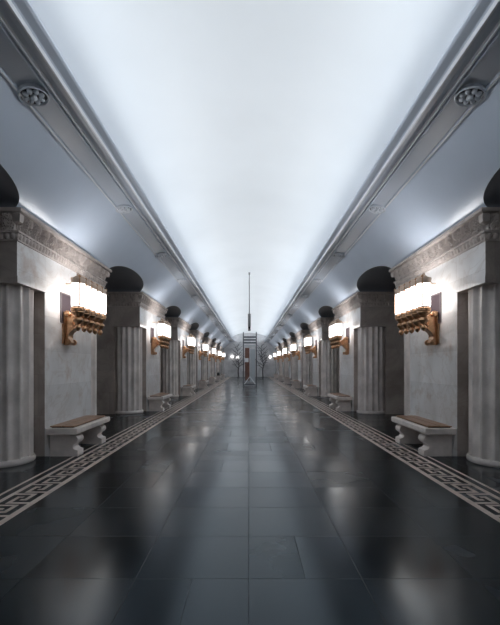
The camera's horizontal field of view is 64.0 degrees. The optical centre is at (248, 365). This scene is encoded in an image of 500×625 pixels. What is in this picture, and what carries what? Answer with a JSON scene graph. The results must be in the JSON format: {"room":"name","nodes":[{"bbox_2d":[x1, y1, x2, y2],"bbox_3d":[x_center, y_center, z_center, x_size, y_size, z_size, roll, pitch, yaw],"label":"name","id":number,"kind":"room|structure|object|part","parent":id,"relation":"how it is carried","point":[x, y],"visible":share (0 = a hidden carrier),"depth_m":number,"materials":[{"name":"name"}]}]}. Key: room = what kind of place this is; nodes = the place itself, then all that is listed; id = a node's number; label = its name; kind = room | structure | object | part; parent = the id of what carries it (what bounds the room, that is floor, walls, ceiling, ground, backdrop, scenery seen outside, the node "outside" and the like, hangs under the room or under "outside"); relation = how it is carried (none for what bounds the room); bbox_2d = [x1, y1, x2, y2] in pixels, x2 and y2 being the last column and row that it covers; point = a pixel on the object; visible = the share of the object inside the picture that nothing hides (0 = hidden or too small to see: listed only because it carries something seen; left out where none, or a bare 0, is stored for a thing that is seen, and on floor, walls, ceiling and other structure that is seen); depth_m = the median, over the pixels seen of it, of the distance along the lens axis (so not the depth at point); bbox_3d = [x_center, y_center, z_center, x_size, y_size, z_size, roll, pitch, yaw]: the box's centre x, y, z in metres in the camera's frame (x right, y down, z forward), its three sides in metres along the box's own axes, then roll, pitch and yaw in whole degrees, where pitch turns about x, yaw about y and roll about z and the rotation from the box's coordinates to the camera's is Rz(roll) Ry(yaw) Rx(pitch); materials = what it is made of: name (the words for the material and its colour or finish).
{"room":"metro station","nodes":[
{"label":"metro station","id":0,"kind":"room"},
{"bbox_2d":[0,73,228,347],"bbox_3d":[-4.490,-2.819,26.650,3.550,0.832,59.300,0,0,0],"label":"ceiling","id":1,"kind":"structure","parent":0,"point":[38,175],"depth_m":7.07,"materials":[{"name":"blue paint"}]},
{"bbox_2d":[221,348,222,373],"bbox_3d":[-4.880,-0.400,55.570,2.570,4.000,1.460,0,0,0],"label":"wall","id":2,"kind":"structure","parent":0,"point":[222,348],"depth_m":54.84,"materials":[{"name":"white stone"}]},
{"bbox_2d":[223,333,274,376],"bbox_3d":[0.035,-1.675,56.400,15.600,6.850,0.200,0,0,0],"label":"wall","id":3,"kind":"structure","parent":0,"point":[230,370],"depth_m":56.30,"materials":[{"name":"stone"}]},
{"bbox_2d":[0,377,499,624],"bbox_3d":[0.035,1.675,26.650,15.200,0.150,59.300,0,0,0],"label":"floor","id":4,"kind":"structure","parent":0,"point":[246,504],"depth_m":3.95,"materials":[{"name":"black stone"}]},
{"bbox_2d":[0,207,111,467],"bbox_3d":[-4.809,-0.400,8.070,2.712,4.000,4.024,0,0,0],"label":"pylon","id":5,"kind":"object","parent":4,"relation":"on","point":[45,382],"visible":0.91,"depth_m":6.86,"materials":[{"name":"grey stone"}]},
{"bbox_3d":[-4.853,-1.991,8.070,2.625,0.122,3.850,0,0,0],"label":"egg moulding","id":6,"kind":"part","parent":5,"relation":"part of","materials":[{"name":"stone"}]},
{"bbox_2d":[60,292,71,322],"bbox_3d":[-3.582,-1.110,7.850,0.022,0.580,0.480,0,0,0],"label":"wall plaque","id":7,"kind":"object","parent":5,"relation":"attached to","point":[65,299],"visible":0.57,"depth_m":7.76,"materials":[{"name":"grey metal"}]},
{"bbox_3d":[-3.587,-1.110,7.850,0.012,0.530,0.430,0,0,0],"label":"dark panel","id":8,"kind":"part","parent":7,"relation":"part of","materials":[{"name":"brown metal"}]},
{"bbox_2d":[62,273,106,345],"bbox_3d":[-3.293,-1.048,7.850,0.600,1.304,1.398,0,0,0],"label":"sconce","id":9,"kind":"object","parent":5,"relation":"attached to","point":[88,312],"visible":1,"depth_m":7.69,"materials":[{"name":"white glass"}]},
{"bbox_3d":[-3.056,-1.326,7.202,0.047,0.627,0.112,0,0,-33],"label":"gilt rod","id":10,"kind":"part","parent":9,"relation":"part of","materials":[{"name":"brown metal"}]},
{"bbox_3d":[-3.331,-1.627,7.850,0.524,0.085,1.242,0,0,0],"label":"rail","id":11,"kind":"part","parent":9,"relation":"part of","materials":[{"name":"beige"}]},
{"bbox_3d":[-3.056,-1.326,7.742,0.047,0.627,0.112,0,0,-33],"label":"gilt rod","id":12,"kind":"part","parent":9,"relation":"part of","materials":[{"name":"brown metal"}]},
{"bbox_2d":[46,415,109,456],"bbox_3d":[-3.235,1.327,7.720,0.540,0.545,1.660,0,0,0],"label":"bench","id":13,"kind":"object","parent":4,"relation":"on","point":[66,437],"visible":1,"depth_m":7.08,"materials":[{"name":"stone"}]},
{"bbox_3d":[-3.250,1.400,7.150,0.490,0.400,0.250,0,0,0],"label":"leg","id":14,"kind":"part","parent":13,"relation":"part of","materials":[{"name":"stone"}]},
{"bbox_3d":[-3.255,1.065,7.720,0.420,0.021,1.520,0,0,0],"label":"wooden seat","id":15,"kind":"part","parent":13,"relation":"part of","materials":[{"name":"brown wood"}]},
{"bbox_3d":[-3.235,1.144,7.720,0.540,0.112,1.660,0,0,0],"label":"seat","id":16,"kind":"part","parent":13,"relation":"part of","materials":[{"name":"stone"}]},
{"bbox_3d":[-3.250,1.400,8.290,0.490,0.400,0.250,0,0,0],"label":"leg","id":17,"kind":"part","parent":13,"relation":"part of","materials":[{"name":"stone"}]},
{"bbox_2d":[0,378,228,525],"bbox_3d":[-2.790,1.601,26.650,0.610,0.006,59.280,0,0,0],"label":"trim","id":18,"kind":"structure","parent":4,"relation":"in","point":[30,492],"depth_m":6.20,"materials":[{"name":"grey stone"}]},
{"bbox_2d":[97,292,167,413],"bbox_3d":[-4.809,-0.400,15.030,2.712,4.000,4.024,0,0,0],"label":"pylon","id":19,"kind":"object","parent":4,"relation":"on","point":[128,373],"visible":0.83,"depth_m":13.23,"materials":[{"name":"stone"}]},
{"bbox_3d":[-4.853,-1.991,15.030,2.625,0.122,3.850,0,0,0],"label":"egg moulding","id":20,"kind":"part","parent":19,"relation":"part of","materials":[{"name":"stone"}]},
{"bbox_2d":[150,327,153,342],"bbox_3d":[-3.582,-1.110,14.810,0.022,0.580,0.480,0,0,0],"label":"wall plaque","id":21,"kind":"object","parent":19,"relation":"attached to","point":[151,328],"visible":0.83,"depth_m":14.69,"materials":[{"name":"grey metal"}]},
{"bbox_3d":[-3.587,-1.110,14.810,0.012,0.530,0.430,0,0,0],"label":"dark panel","id":22,"kind":"part","parent":21,"relation":"part of","materials":[{"name":"brown metal"}]},
{"bbox_2d":[151,318,170,354],"bbox_3d":[-3.293,-1.048,14.810,0.600,1.304,1.398,0,0,0],"label":"sconce","id":23,"kind":"object","parent":19,"relation":"attached to","point":[164,327],"visible":1,"depth_m":14.64,"materials":[{"name":"white glass"}]},
{"bbox_2d":[148,393,171,410],"bbox_3d":[-3.235,1.327,14.680,0.540,0.545,1.660,0,0,0],"label":"bench","id":24,"kind":"object","parent":4,"relation":"on","point":[159,401],"visible":1,"depth_m":13.98,"materials":[{"name":"stone"}]},
{"bbox_3d":[-3.250,1.400,14.110,0.490,0.400,0.250,0,0,0],"label":"leg","id":25,"kind":"part","parent":24,"relation":"part of","materials":[{"name":"stone"}]},
{"bbox_3d":[-3.235,1.144,14.680,0.540,0.112,1.660,0,0,0],"label":"seat","id":26,"kind":"part","parent":24,"relation":"part of","materials":[{"name":"stone"}]},
{"bbox_3d":[-3.255,1.065,14.680,0.420,0.021,1.520,0,0,0],"label":"wooden seat","id":27,"kind":"part","parent":24,"relation":"part of","materials":[{"name":"brown wood"}]},
{"bbox_3d":[-3.250,1.400,15.250,0.490,0.400,0.250,0,0,0],"label":"leg","id":28,"kind":"part","parent":24,"relation":"part of","materials":[{"name":"stone"}]},
{"bbox_2d":[160,317,190,396],"bbox_3d":[-4.809,-0.400,21.990,2.712,4.000,4.024,0,0,0],"label":"pylon","id":29,"kind":"object","parent":4,"relation":"on","point":[173,368],"visible":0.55,"depth_m":20.33,"materials":[{"name":"stone"}]},
{"bbox_3d":[-4.853,-1.991,21.990,2.625,0.122,3.850,0,0,0],"label":"egg moulding","id":30,"kind":"part","parent":29,"relation":"part of","materials":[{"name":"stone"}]},
{"bbox_2d":[182,334,194,357],"bbox_3d":[-3.293,-1.048,21.770,0.600,1.304,1.398,0,0,0],"label":"sconce","id":31,"kind":"object","parent":29,"relation":"attached to","point":[191,339],"visible":1,"depth_m":21.59,"materials":[{"name":"white glass"}]},
{"bbox_2d":[182,384,195,395],"bbox_3d":[-3.235,1.327,21.640,0.540,0.545,1.660,0,0,0],"label":"bench","id":32,"kind":"object","parent":4,"relation":"on","point":[187,390],"visible":0.98,"depth_m":20.95,"materials":[{"name":"stone"}]},
{"bbox_3d":[-3.250,1.400,21.070,0.490,0.400,0.250,0,0,0],"label":"leg","id":33,"kind":"part","parent":32,"relation":"part of","materials":[{"name":"stone"}]},
{"bbox_3d":[-3.235,1.144,21.640,0.540,0.112,1.660,0,0,0],"label":"seat","id":34,"kind":"part","parent":32,"relation":"part of","materials":[{"name":"wood"}]},
{"bbox_2d":[187,330,203,388],"bbox_3d":[-4.809,-0.400,28.950,2.712,4.000,4.024,0,0,0],"label":"pylon","id":35,"kind":"object","parent":4,"relation":"on","point":[193,362],"visible":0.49,"depth_m":27.32,"materials":[{"name":"stone"}]},
{"bbox_2d":[199,342,207,359],"bbox_3d":[-3.293,-1.048,28.730,0.600,1.304,1.398,0,0,0],"label":"sconce","id":36,"kind":"object","parent":35,"relation":"attached to","point":[205,344],"visible":1,"depth_m":28.41,"materials":[{"name":"white glass"}]},
{"bbox_2d":[199,380,208,387],"bbox_3d":[-3.235,1.327,28.600,0.540,0.545,1.660,0,0,0],"label":"bench","id":37,"kind":"object","parent":4,"relation":"on","point":[202,383],"visible":0.99,"depth_m":27.91,"materials":[{"name":"stone"}]},
{"bbox_3d":[-3.250,1.400,28.030,0.490,0.400,0.250,0,0,0],"label":"leg","id":38,"kind":"part","parent":37,"relation":"part of","materials":[{"name":"stone"}]},
{"bbox_2d":[201,337,212,383],"bbox_3d":[-4.809,-0.400,35.910,2.712,4.000,4.024,0,0,0],"label":"pylon","id":39,"kind":"object","parent":4,"relation":"on","point":[205,363],"visible":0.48,"depth_m":34.28,"materials":[{"name":"stone"}]},
{"bbox_2d":[209,346,215,360],"bbox_3d":[-3.293,-1.048,35.690,0.600,1.304,1.398,0,0,0],"label":"sconce","id":40,"kind":"object","parent":39,"relation":"attached to","point":[213,347],"visible":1,"depth_m":35.43,"materials":[{"name":"white glass"}]},
{"bbox_2d":[209,377,215,383],"bbox_3d":[-3.235,1.327,35.560,0.540,0.545,1.660,0,0,0],"label":"bench","id":41,"kind":"object","parent":4,"relation":"on","point":[212,380],"visible":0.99,"depth_m":34.87,"materials":[{"name":"stone"}]},
{"bbox_2d":[210,342,217,376],"bbox_3d":[-4.809,-0.400,42.870,2.712,4.000,4.024,0,0,0],"label":"pylon","id":42,"kind":"object","parent":4,"relation":"on","point":[212,362],"visible":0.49,"depth_m":41.23,"materials":[{"name":"stone"}]},
{"bbox_2d":[215,349,220,361],"bbox_3d":[-3.293,-1.048,42.650,0.600,1.304,1.398,0,0,0],"label":"sconce","id":43,"kind":"object","parent":42,"relation":"attached to","point":[219,350],"visible":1,"depth_m":42.33,"materials":[{"name":"white glass"}]},
{"bbox_2d":[216,345,221,374],"bbox_3d":[-4.809,-0.400,49.830,2.712,4.000,4.024,0,0,0],"label":"pylon","id":44,"kind":"object","parent":4,"relation":"on","point":[218,363],"visible":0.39,"depth_m":48.16,"materials":[{"name":"stone"}]},
{"bbox_2d":[232,344,242,376],"bbox_3d":[-1.320,-0.853,55.273,2.473,4.920,0.676,0,0,3],"label":"tree","id":45,"kind":"object","parent":4,"relation":"on","point":[237,357],"visible":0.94,"depth_m":55.35,"materials":[{"name":"grey plant"}]},
{"bbox_2d":[243,332,256,385],"bbox_3d":[0.065,-0.480,31.000,1.110,4.160,1.005,0,0,0],"label":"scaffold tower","id":46,"kind":"object","parent":4,"relation":"on","point":[252,351],"visible":1,"depth_m":30.58,"materials":[{"name":"grey metal"}]},
{"bbox_3d":[-0.435,-0.480,30.550,0.110,4.160,0.105,0,0,0],"label":"post","id":47,"kind":"part","parent":46,"relation":"part of","materials":[{"name":"grey metal"}]},
{"bbox_3d":[-0.135,-0.100,30.610,0.340,2.500,0.060,0,0,0],"label":"brown panel","id":48,"kind":"part","parent":46,"relation":"part of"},
{"bbox_3d":[0.275,0.000,30.610,0.380,2.500,0.060,0,0,0],"label":"pale panel","id":49,"kind":"part","parent":46,"relation":"part of","materials":[{"name":"grey metal"}]},
{"bbox_3d":[0.565,-0.480,30.550,0.110,4.160,0.105,0,0,0],"label":"post","id":50,"kind":"part","parent":46,"relation":"part of","materials":[{"name":"grey metal"}]},
{"bbox_2d":[255,344,268,376],"bbox_3d":[1.835,-0.832,55.274,2.235,4.877,0.682,0,0,0],"label":"tree","id":51,"kind":"object","parent":4,"relation":"on","point":[262,360],"visible":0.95,"depth_m":55.33,"materials":[{"name":"grey plant"}]},
{"bbox_2d":[277,345,281,374],"bbox_3d":[4.879,-0.400,49.830,2.712,4.000,4.024,0,0,0],"label":"pylon","id":52,"kind":"object","parent":4,"relation":"on","point":[278,346],"visible":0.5,"depth_m":48.20,"materials":[{"name":"stone"}]},
{"bbox_2d":[280,342,288,376],"bbox_3d":[4.879,-0.400,42.870,2.712,4.000,4.024,0,0,0],"label":"pylon","id":53,"kind":"object","parent":4,"relation":"on","point":[285,364],"visible":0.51,"depth_m":41.25,"materials":[{"name":"stone"}]},
{"bbox_2d":[277,349,282,361],"bbox_3d":[3.363,-1.048,42.650,0.600,1.304,1.398,0,0,0],"label":"sconce","id":54,"kind":"object","parent":53,"relation":"attached to","point":[279,350],"visible":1,"depth_m":42.33,"materials":[{"name":"white glass"}]},
{"bbox_2d":[282,377,289,383],"bbox_3d":[3.305,1.327,35.560,0.540,0.545,1.660,0,0,0],"label":"bench","id":55,"kind":"object","parent":4,"relation":"on","point":[286,380],"visible":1,"depth_m":34.87,"materials":[{"name":"stone"}]},
{"bbox_2d":[286,337,297,383],"bbox_3d":[4.879,-0.400,35.910,2.712,4.000,4.024,0,0,0],"label":"pylon","id":56,"kind":"object","parent":4,"relation":"on","point":[293,363],"visible":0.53,"depth_m":34.27,"materials":[{"name":"stone"}]},
{"bbox_2d":[283,346,289,360],"bbox_3d":[3.363,-1.048,35.690,0.600,1.304,1.398,0,0,0],"label":"sconce","id":57,"kind":"object","parent":56,"relation":"attached to","point":[285,347],"visible":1,"depth_m":35.39,"materials":[{"name":"white glass"}]},
{"bbox_2d":[290,380,299,387],"bbox_3d":[3.305,1.327,28.600,0.540,0.545,1.660,0,0,0],"label":"bench","id":58,"kind":"object","parent":4,"relation":"on","point":[295,383],"visible":0.99,"depth_m":27.91,"materials":[{"name":"stone"}]},
{"bbox_3d":[3.320,1.400,28.030,0.490,0.400,0.250,0,0,0],"label":"leg","id":59,"kind":"part","parent":58,"relation":"part of","materials":[{"name":"stone"}]},
{"bbox_2d":[295,330,311,388],"bbox_3d":[4.879,-0.400,28.950,2.712,4.000,4.024,0,0,0],"label":"pylon","id":60,"kind":"object","parent":4,"relation":"on","point":[305,362],"visible":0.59,"depth_m":27.32,"materials":[{"name":"stone"}]},
{"bbox_2d":[291,342,299,359],"bbox_3d":[3.363,-1.048,28.730,0.600,1.304,1.398,0,0,0],"label":"sconce","id":61,"kind":"object","parent":60,"relation":"attached to","point":[293,344],"visible":1,"depth_m":28.41,"materials":[{"name":"white glass"}]},
{"bbox_2d":[303,384,317,395],"bbox_3d":[3.305,1.327,21.640,0.540,0.545,1.660,0,0,0],"label":"bench","id":62,"kind":"object","parent":4,"relation":"on","point":[311,390],"visible":0.98,"depth_m":20.95,"materials":[{"name":"stone"}]},
{"bbox_3d":[3.305,1.144,21.640,0.540,0.112,1.660,0,0,0],"label":"seat","id":63,"kind":"part","parent":62,"relation":"part of","materials":[{"name":"wood"}]},
{"bbox_3d":[3.320,1.400,21.070,0.490,0.400,0.250,0,0,0],"label":"leg","id":64,"kind":"part","parent":62,"relation":"part of","materials":[{"name":"stone"}]},
{"bbox_2d":[308,317,338,396],"bbox_3d":[4.879,-0.400,21.990,2.712,4.000,4.024,0,0,0],"label":"pylon","id":65,"kind":"object","parent":4,"relation":"on","point":[325,368],"visible":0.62,"depth_m":20.27,"materials":[{"name":"stone"}]},
{"bbox_2d":[304,334,316,357],"bbox_3d":[3.363,-1.048,21.770,0.600,1.304,1.398,0,0,0],"label":"sconce","id":66,"kind":"object","parent":65,"relation":"attached to","point":[307,339],"visible":1,"depth_m":21.48,"materials":[{"name":"white glass"}]},
{"bbox_3d":[4.923,-1.991,21.990,2.625,0.122,3.850,0,0,0],"label":"egg moulding","id":67,"kind":"part","parent":65,"relation":"part of","materials":[{"name":"stone"}]},
{"bbox_2d":[327,393,351,410],"bbox_3d":[3.305,1.327,14.680,0.540,0.545,1.660,0,0,0],"label":"bench","id":68,"kind":"object","parent":4,"relation":"on","point":[340,401],"visible":1,"depth_m":13.98,"materials":[{"name":"stone"}]},
{"bbox_3d":[3.320,1.400,15.250,0.490,0.400,0.250,0,0,0],"label":"leg","id":69,"kind":"part","parent":68,"relation":"part of","materials":[{"name":"stone"}]},
{"bbox_3d":[3.325,1.065,14.680,0.420,0.021,1.520,0,0,0],"label":"wooden seat","id":70,"kind":"part","parent":68,"relation":"part of","materials":[{"name":"brown wood"}]},
{"bbox_3d":[3.305,1.144,14.680,0.540,0.112,1.660,0,0,0],"label":"seat","id":71,"kind":"part","parent":68,"relation":"part of","materials":[{"name":"stone"}]},
{"bbox_3d":[3.320,1.400,14.110,0.490,0.400,0.250,0,0,0],"label":"leg","id":72,"kind":"part","parent":68,"relation":"part of","materials":[{"name":"stone"}]},
{"bbox_2d":[332,292,403,413],"bbox_3d":[4.879,-0.400,15.030,2.712,4.000,4.024,0,0,0],"label":"pylon","id":73,"kind":"object","parent":4,"relation":"on","point":[372,373],"visible":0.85,"depth_m":13.23,"materials":[{"name":"stone"}]},
{"bbox_2d":[329,318,348,354],"bbox_3d":[3.363,-1.048,14.810,0.600,1.304,1.398,0,0,0],"label":"sconce","id":74,"kind":"object","parent":73,"relation":"attached to","point":[335,327],"visible":1,"depth_m":14.64,"materials":[{"name":"white glass"}]},
{"bbox_2d":[346,327,349,342],"bbox_3d":[3.652,-1.110,14.810,0.022,0.580,0.480,0,0,0],"label":"wall plaque","id":75,"kind":"object","parent":73,"relation":"attached to","point":[348,328],"visible":0.83,"depth_m":14.68,"materials":[{"name":"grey metal"}]},
{"bbox_3d":[3.657,-1.110,14.810,0.012,0.530,0.430,0,0,0],"label":"dark panel","id":76,"kind":"part","parent":75,"relation":"part of","materials":[{"name":"brown metal"}]},
{"bbox_3d":[4.923,-1.991,15.030,2.625,0.122,3.850,0,0,0],"label":"egg moulding","id":77,"kind":"part","parent":73,"relation":"part of","materials":[{"name":"stone"}]},
{"bbox_2d":[268,377,499,521],"bbox_3d":[2.860,1.601,26.650,0.610,0.006,59.280,0,0,0],"label":"trim","id":78,"kind":"structure","parent":4,"relation":"in","point":[472,492],"depth_m":6.30,"materials":[{"name":"grey stone"}]},
{"bbox_2d":[391,415,455,456],"bbox_3d":[3.305,1.327,7.720,0.540,0.545,1.660,0,0,0],"label":"bench","id":79,"kind":"object","parent":4,"relation":"on","point":[435,437],"visible":1,"depth_m":7.09,"materials":[{"name":"stone"}]},
{"bbox_3d":[3.320,1.400,8.290,0.490,0.400,0.250,0,0,0],"label":"leg","id":80,"kind":"part","parent":79,"relation":"part of","materials":[{"name":"stone"}]},
{"bbox_3d":[3.305,1.144,7.720,0.540,0.112,1.660,0,0,0],"label":"seat","id":81,"kind":"part","parent":79,"relation":"part of","materials":[{"name":"stone"}]},
{"bbox_3d":[3.325,1.065,7.720,0.420,0.021,1.520,0,0,0],"label":"wooden seat","id":82,"kind":"part","parent":79,"relation":"part of","materials":[{"name":"brown wood"}]},
{"bbox_3d":[3.320,1.400,7.150,0.490,0.400,0.250,0,0,0],"label":"leg","id":83,"kind":"part","parent":79,"relation":"part of","materials":[{"name":"stone"}]},
{"bbox_2d":[389,207,499,467],"bbox_3d":[4.879,-0.400,8.070,2.712,4.000,4.024,0,0,0],"label":"pylon","id":84,"kind":"object","parent":4,"relation":"on","point":[454,382],"visible":0.92,"depth_m":7.04,"materials":[{"name":"stone"}]},
{"bbox_2d":[394,273,439,345],"bbox_3d":[3.363,-1.048,7.850,0.600,1.304,1.398,0,0,0],"label":"sconce","id":85,"kind":"object","parent":84,"relation":"attached to","point":[412,299],"visible":1,"depth_m":7.70,"materials":[{"name":"white glass"}]},
{"bbox_3d":[3.126,-1.327,7.472,0.047,0.627,0.112,0,0,33],"label":"gilt rod","id":86,"kind":"part","parent":85,"relation":"part of","materials":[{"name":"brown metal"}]},
{"bbox_3d":[3.401,-1.627,7.850,0.524,0.085,1.242,0,0,0],"label":"rail","id":87,"kind":"part","parent":85,"relation":"part of","materials":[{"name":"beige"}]},
{"bbox_3d":[3.126,-1.327,7.202,0.047,0.627,0.112,0,0,33],"label":"gilt rod","id":88,"kind":"part","parent":85,"relation":"part of","materials":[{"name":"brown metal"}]},
{"bbox_2d":[430,292,441,322],"bbox_3d":[3.652,-1.110,7.850,0.022,0.580,0.480,0,0,0],"label":"wall plaque","id":89,"kind":"object","parent":84,"relation":"attached to","point":[436,299],"visible":0.51,"depth_m":7.72,"materials":[{"name":"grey metal"}]},
{"bbox_3d":[4.923,-1.991,8.070,2.625,0.122,3.850,0,0,0],"label":"egg moulding","id":90,"kind":"part","parent":84,"relation":"part of","materials":[{"name":"stone"}]},
{"bbox_2d":[28,0,476,336],"bbox_3d":[0.035,-3.960,26.650,5.824,1.200,59.300,0,0,0],"label":"ceiling","id":91,"kind":"structure","parent":0,"point":[250,129],"depth_m":6.72,"materials":[{"name":"white paint"}]},
{"bbox_2d":[0,0,233,342],"bbox_3d":[-2.448,-3.303,26.650,0.794,0.210,59.300,0,0,0],"label":"trim","id":92,"kind":"structure","parent":91,"relation":"attached to","point":[28,53],"depth_m":5.50,"materials":[{"name":"white paint"}]},
{"bbox_2d":[17,83,49,106],"bbox_3d":[-2.582,-3.236,4.790,0.348,0.128,0.348,0,0,28],"label":"rosette","id":93,"kind":"object","parent":92,"relation":"attached to","point":[36,95],"visible":0.99,"depth_m":4.76,"materials":[{"name":"white paint"}]},
{"bbox_2d":[115,204,132,213],"bbox_3d":[-2.582,-3.236,8.270,0.348,0.128,0.348,0,0,28],"label":"rosette","id":94,"kind":"object","parent":92,"relation":"attached to","point":[124,208],"visible":1,"depth_m":8.21,"materials":[{"name":"white paint"}]},
{"bbox_2d":[155,253,166,257],"bbox_3d":[-2.582,-3.236,11.750,0.348,0.128,0.348,0,0,28],"label":"rosette","id":95,"kind":"object","parent":92,"relation":"attached to","point":[159,255],"visible":0.99,"depth_m":11.67,"materials":[{"name":"white paint"}]},
{"bbox_2d":[248,272,250,330],"bbox_3d":[0.015,-3.130,19.600,0.140,2.860,0.600,0,0,0],"label":"hanging sign","id":96,"kind":"object","parent":91,"relation":"hanging from","point":[249,314],"visible":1,"depth_m":19.50,"materials":[{"name":"grey metal"}]},
{"bbox_3d":[0.015,-3.520,19.600,0.100,2.080,0.100,0,0,0],"label":"rod","id":97,"kind":"part","parent":96,"relation":"part of","materials":[{"name":"grey metal"}]},
{"bbox_2d":[264,0,499,341],"bbox_3d":[2.518,-3.303,26.650,0.794,0.210,59.300,0,0,0],"label":"trim","id":98,"kind":"structure","parent":91,"relation":"attached to","point":[473,55],"depth_m":5.60,"materials":[{"name":"white paint"}]},
{"bbox_2d":[333,253,344,257],"bbox_3d":[2.652,-3.236,11.750,0.349,0.128,0.348,0,0,19],"label":"rosette","id":99,"kind":"object","parent":98,"relation":"attached to","point":[337,255],"visible":0.98,"depth_m":11.68,"materials":[{"name":"white paint"}]},
{"bbox_2d":[368,204,385,213],"bbox_3d":[2.652,-3.236,8.270,0.349,0.128,0.348,0,0,19],"label":"rosette","id":100,"kind":"object","parent":98,"relation":"attached to","point":[376,208],"visible":1,"depth_m":8.21,"materials":[{"name":"white paint"}]},
{"bbox_2d":[454,83,486,106],"bbox_3d":[2.652,-3.236,4.790,0.349,0.128,0.348,0,0,19],"label":"rosette","id":101,"kind":"object","parent":98,"relation":"attached to","point":[467,95],"visible":1,"depth_m":4.76,"materials":[{"name":"white paint"}]},
{"bbox_2d":[275,348,277,373],"bbox_3d":[4.950,-0.400,55.570,2.570,4.000,1.460,0,0,0],"label":"wall","id":102,"kind":"structure","parent":0,"point":[276,360],"depth_m":54.84,"materials":[{"name":"white stone"}]},
{"bbox_2d":[269,78,499,347],"bbox_3d":[4.560,-2.819,26.650,3.550,0.832,59.300,0,0,0],"label":"ceiling","id":103,"kind":"structure","parent":0,"point":[461,177],"depth_m":7.17,"materials":[{"name":"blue paint"}]}
]}

